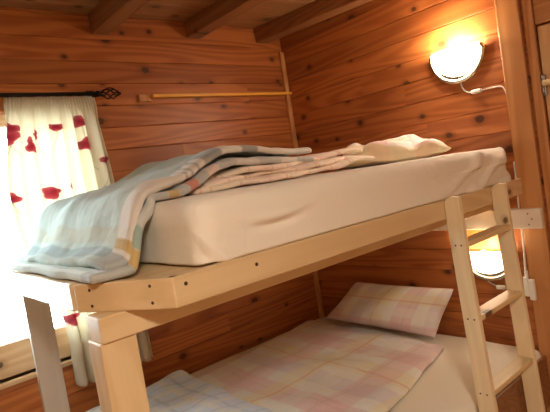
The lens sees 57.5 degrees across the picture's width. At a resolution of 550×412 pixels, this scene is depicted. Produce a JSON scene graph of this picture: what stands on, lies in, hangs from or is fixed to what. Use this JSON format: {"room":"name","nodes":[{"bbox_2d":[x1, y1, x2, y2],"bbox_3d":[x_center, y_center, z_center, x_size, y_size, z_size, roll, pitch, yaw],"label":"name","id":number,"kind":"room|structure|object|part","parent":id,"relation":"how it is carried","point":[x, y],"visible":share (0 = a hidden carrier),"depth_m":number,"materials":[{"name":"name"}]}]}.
{"room":"cabin bedroom","nodes":[
{"label":"cabin bedroom","id":0,"kind":"room"},
{"bbox_2d":[0,0,316,28],"bbox_3d":[0.005,-1.024,0.551,3.900,0.050,4.540,-12,5,-40],"label":"ceiling","id":1,"kind":"structure","parent":0,"point":[267,11],"depth_m":2.69,"materials":[{"name":"brown wood"}]},
{"bbox_2d":[88,0,150,34],"bbox_3d":[0.463,-1.043,0.944,0.092,0.103,4.249,-12,5,-40],"label":"ceiling beam","id":2,"kind":"structure","parent":1,"relation":"attached to","point":[106,16],"depth_m":2.38,"materials":[{"name":"brown wood"}]},
{"bbox_2d":[184,0,265,38],"bbox_3d":[0.882,-1.137,1.306,0.092,0.093,4.249,-12,5,-40],"label":"ceiling beam","id":3,"kind":"structure","parent":1,"relation":"attached to","point":[219,13],"depth_m":2.68,"materials":[{"name":"brown wood"}]},
{"bbox_2d":[254,0,371,43],"bbox_3d":[0.255,-1.140,2.939,0.966,0.093,0.099,-6,5,43],"label":"ceiling beam","id":4,"kind":"structure","parent":1,"relation":"attached to","point":[315,12],"depth_m":2.98,"materials":[{"name":"brown wood"}]},
{"bbox_2d":[0,6,318,411],"bbox_3d":[-1.200,0.284,2.323,3.760,2.370,0.140,-12,5,-40],"label":"wall","id":5,"kind":"structure","parent":0,"point":[41,50],"depth_m":2.78,"materials":[{"name":"brown wood"}]},
{"bbox_2d":[0,114,71,389],"bbox_3d":[-1.296,0.203,2.239,1.155,1.210,0.154,-12,5,-40],"label":"window","id":6,"kind":"structure","parent":5,"relation":"in","point":[16,356],"depth_m":2.30,"materials":[{"name":"brown wood"}]},
{"bbox_3d":[-1.203,0.787,2.276,1.155,0.025,0.154,-12,5,-40],"label":"sill","id":7,"kind":"part","parent":6,"relation":"part of","materials":[{"name":"brown wood"}]},
{"bbox_2d":[0,87,120,98],"bbox_3d":[-1.519,-0.421,1.954,1.932,0.064,0.088,-12,5,-40],"label":"curtain rod","id":8,"kind":"object","parent":5,"relation":"attached to","point":[86,93],"visible":0.87,"depth_m":2.38,"materials":[{"name":"metal"}]},
{"bbox_3d":[-1.555,-0.413,1.905,1.813,0.018,0.018,-12,5,-40],"label":"rod","id":9,"kind":"part","parent":8,"relation":"part of","materials":[{"name":"metal"}]},
{"bbox_2d":[3,96,152,386],"bbox_3d":[-0.938,0.160,2.399,0.526,1.365,0.055,-12,5,-40],"label":"curtain","id":10,"kind":"object","parent":8,"relation":"hanging from","point":[56,148],"visible":0.42,"depth_m":2.35,"materials":[{"name":"fabric"}]},
{"bbox_2d":[138,92,291,101],"bbox_3d":[-0.308,-0.663,3.022,1.097,0.040,0.044,-12,5,-40],"label":"wall rail","id":11,"kind":"object","parent":5,"relation":"attached to","point":[141,97],"visible":1,"depth_m":2.92,"materials":[{"name":"brown wood"}]},
{"bbox_2d":[278,52,323,317],"bbox_3d":[0.213,0.066,3.425,0.033,2.220,0.021,-12,5,-40],"label":"trim","id":12,"kind":"structure","parent":5,"relation":"attached to","point":[281,54],"depth_m":3.38,"materials":[{"name":"brown wood"}]},
{"bbox_2d":[280,0,549,411],"bbox_3d":[1.034,-0.085,2.538,0.100,2.370,2.450,-12,5,-40],"label":"wall","id":13,"kind":"structure","parent":0,"point":[362,74],"depth_m":2.73,"materials":[{"name":"brown wood"}]},
{"bbox_2d":[429,41,505,93],"bbox_3d":[0.897,-0.629,2.406,0.100,0.264,0.364,-12,5,-40],"label":"wall lamp","id":14,"kind":"object","parent":13,"relation":"attached to","point":[457,64],"visible":1,"depth_m":2.39,"materials":[{"name":"glass"}]},
{"bbox_3d":[0.857,-0.692,2.422,0.082,0.127,0.253,-12,5,-40],"label":"lamp shade","id":15,"kind":"part","parent":14,"relation":"part of","materials":[{"name":"white glass"}]},
{"bbox_3d":[0.898,-0.679,2.456,0.017,0.138,0.276,-12,5,-40],"label":"plate","id":16,"kind":"part","parent":14,"relation":"part of","materials":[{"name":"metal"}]},
{"bbox_2d":[471,88,481,93],"bbox_3d":[0.967,-0.550,2.404,0.022,0.022,0.050,-12,5,-40],"label":"switch","id":17,"kind":"object","parent":14,"relation":"attached to","point":[478,90],"depth_m":2.39,"materials":[{"name":"white plastic"}]},
{"bbox_3d":[0.987,-0.566,2.382,0.012,0.114,0.218,-12,5,-40],"label":"cord","id":18,"kind":"part","parent":14,"relation":"part of","materials":[{"name":"white plastic"}]},
{"bbox_2d":[470,250,524,291],"bbox_3d":[1.045,0.322,2.469,0.100,0.216,0.305,-12,5,-40],"label":"wall lamp","id":19,"kind":"object","parent":13,"relation":"attached to","point":[487,265],"visible":0.64,"depth_m":2.45,"materials":[{"name":"glass"}]},
{"bbox_3d":[1.028,0.280,2.464,0.082,0.127,0.253,-12,5,-40],"label":"lamp shade","id":20,"kind":"part","parent":19,"relation":"part of","materials":[{"name":"white glass"}]},
{"bbox_3d":[1.069,0.294,2.498,0.017,0.138,0.276,-12,5,-40],"label":"plate","id":21,"kind":"part","parent":19,"relation":"part of","materials":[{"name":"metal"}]},
{"bbox_2d":[496,285,505,289],"bbox_3d":[1.113,0.400,2.469,0.022,0.022,0.045,-12,5,-40],"label":"switch","id":22,"kind":"object","parent":19,"relation":"attached to","point":[499,287],"depth_m":2.46,"materials":[{"name":"white plastic"}]},
{"bbox_2d":[494,0,549,411],"bbox_3d":[1.163,-0.090,2.291,0.021,2.370,0.100,-12,5,-40],"label":"trim","id":23,"kind":"structure","parent":13,"relation":"attached to","point":[508,17],"depth_m":2.27,"materials":[{"name":"brown wood"}]},
{"bbox_2d":[513,162,536,300],"bbox_3d":[1.154,0.117,2.331,0.041,0.650,0.051,-12,5,-40],"label":"power cord","id":24,"kind":"object","parent":13,"relation":"attached to","point":[529,284],"visible":0.79,"depth_m":2.34,"materials":[{"name":"white plastic"}]},
{"bbox_3d":[1.142,0.055,2.340,0.028,0.525,0.015,-12,5,-40],"label":"cord","id":25,"kind":"part","parent":24,"relation":"part of","materials":[{"name":"white plastic"}]},
{"bbox_2d":[521,0,549,227],"bbox_3d":[1.219,-0.095,2.231,0.013,2.370,0.040,-12,5,-40],"label":"trim","id":26,"kind":"structure","parent":13,"relation":"attached to","point":[527,10],"depth_m":2.20,"materials":[{"name":"brown wood"}]},
{"bbox_2d":[532,0,549,25],"bbox_3d":[1.376,-1.052,1.867,0.064,0.488,0.818,-12,5,-40],"label":"trim","id":27,"kind":"structure","parent":13,"relation":"attached to","point":[541,8],"depth_m":2.15,"materials":[{"name":"brown wood"}]},
{"bbox_2d":[537,23,549,127],"bbox_3d":[1.536,0.121,1.922,0.087,1.864,0.804,-12,5,-40],"label":"door","id":28,"kind":"structure","parent":13,"relation":"in","point":[543,30],"depth_m":2.16,"materials":[{"name":"brown wood"}]},
{"bbox_3d":[0.384,1.361,0.700,3.900,0.050,4.540,-12,5,-40],"label":"floor","id":29,"kind":"structure","parent":0,"visible":0},
{"bbox_2d":[0,178,549,411],"bbox_3d":[0.061,0.668,2.242,1.976,1.226,1.526,-12,5,-40],"label":"bunk bed","id":30,"kind":"object","parent":29,"relation":"on","point":[156,294],"visible":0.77,"depth_m":1.36,"materials":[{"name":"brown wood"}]},
{"bbox_3d":[-0.850,0.262,1.689,0.026,0.072,1.062,-12,5,-40],"label":"rail","id":31,"kind":"part","parent":30,"relation":"part of","materials":[{"name":"brown wood"}]},
{"bbox_3d":[-0.933,0.879,2.149,0.098,1.132,0.025,-12,5,-40],"label":"post","id":32,"kind":"part","parent":30,"relation":"part of","materials":[{"name":"beige wood"}]},
{"bbox_3d":[-0.313,0.857,1.260,0.092,1.091,0.082,-12,5,-40],"label":"post","id":33,"kind":"part","parent":30,"relation":"part of","materials":[{"name":"brown wood"}]},
{"bbox_3d":[-0.358,0.214,1.206,0.299,0.072,0.026,-7,4,23],"label":"corner rail","id":34,"kind":"part","parent":30,"relation":"part of","materials":[{"name":"brown wood"}]},
{"bbox_2d":[139,147,510,265],"bbox_3d":[0.034,-0.030,2.260,1.732,0.186,1.368,-12,5,-40],"label":"mattress","id":35,"kind":"object","parent":30,"relation":"on","point":[239,221],"visible":0.69,"depth_m":1.43,"materials":[{"name":"beige fabric"}]},
{"bbox_2d":[8,145,313,283],"bbox_3d":[-0.349,-0.043,1.940,1.189,0.336,1.052,-12,5,-40],"label":"blanket","id":36,"kind":"object","parent":35,"relation":"on","point":[94,236],"visible":0.93,"depth_m":1.58,"materials":[{"name":"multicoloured fabric"}]},
{"bbox_2d":[184,147,375,195],"bbox_3d":[-0.162,-0.142,2.292,1.018,0.102,0.808,-12,5,-40],"label":"duvet","id":37,"kind":"object","parent":35,"relation":"on","point":[240,175],"visible":0.62,"depth_m":1.98,"materials":[{"name":"beige fabric"}]},
{"bbox_2d":[343,134,450,168],"bbox_3d":[0.609,-0.287,2.578,0.594,0.149,0.480,-7,4,24],"label":"pillow","id":38,"kind":"object","parent":35,"relation":"on","point":[411,146],"visible":0.72,"depth_m":2.37,"materials":[{"name":"beige fabric"}]},
{"bbox_3d":[0.448,0.053,1.733,1.845,0.072,0.026,-12,5,-40],"label":"rail","id":39,"kind":"part","parent":30,"relation":"part of","materials":[{"name":"brown wood"}]},
{"bbox_2d":[190,317,540,411],"bbox_3d":[0.120,0.930,2.323,1.855,0.165,1.455,-12,5,-40],"label":"mattress","id":40,"kind":"object","parent":30,"relation":"on","point":[447,384],"visible":0.21,"depth_m":2.25,"materials":[{"name":"beige fabric"}]},
{"bbox_2d":[196,320,443,411],"bbox_3d":[0.044,0.830,2.276,1.068,0.058,1.704,-6,5,43],"label":"duvet","id":41,"kind":"object","parent":40,"relation":"on","point":[313,366],"visible":0.9,"depth_m":2.38,"materials":[{"name":"pink fabric"}]},
{"bbox_2d":[86,370,273,411],"bbox_3d":[-0.384,0.877,1.989,0.665,0.061,1.117,-12,5,-40],"label":"blanket","id":42,"kind":"object","parent":41,"relation":"on","point":[178,391],"visible":0.79,"depth_m":2.23,"materials":[{"name":"fabric"}]},
{"bbox_2d":[326,282,452,337],"bbox_3d":[0.617,0.575,2.883,0.216,0.240,0.862,-12,5,-40],"label":"pillow","id":43,"kind":"object","parent":40,"relation":"on","point":[415,310],"visible":1,"depth_m":2.72,"materials":[{"name":"fabric"}]},
{"bbox_2d":[444,183,545,411],"bbox_3d":[0.907,0.543,1.994,0.395,1.237,0.110,-12,5,-40],"label":"ladder","id":44,"kind":"object","parent":30,"relation":"attached to","point":[487,387],"visible":1,"depth_m":1.96,"materials":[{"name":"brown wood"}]},
{"bbox_3d":[0.769,0.573,1.875,0.024,1.237,0.110,-12,5,-40],"label":"rail","id":45,"kind":"part","parent":44,"relation":"part of","materials":[{"name":"brown wood"}]},
{"bbox_3d":[1.046,0.514,2.113,0.024,1.237,0.110,-12,5,-40],"label":"rail","id":46,"kind":"part","parent":44,"relation":"part of","materials":[{"name":"brown wood"}]},
{"bbox_3d":[0.592,0.958,1.759,1.843,0.230,0.012,-12,5,-40],"label":"rail","id":47,"kind":"part","parent":30,"relation":"part of","materials":[{"name":"brown wood"}]}
]}

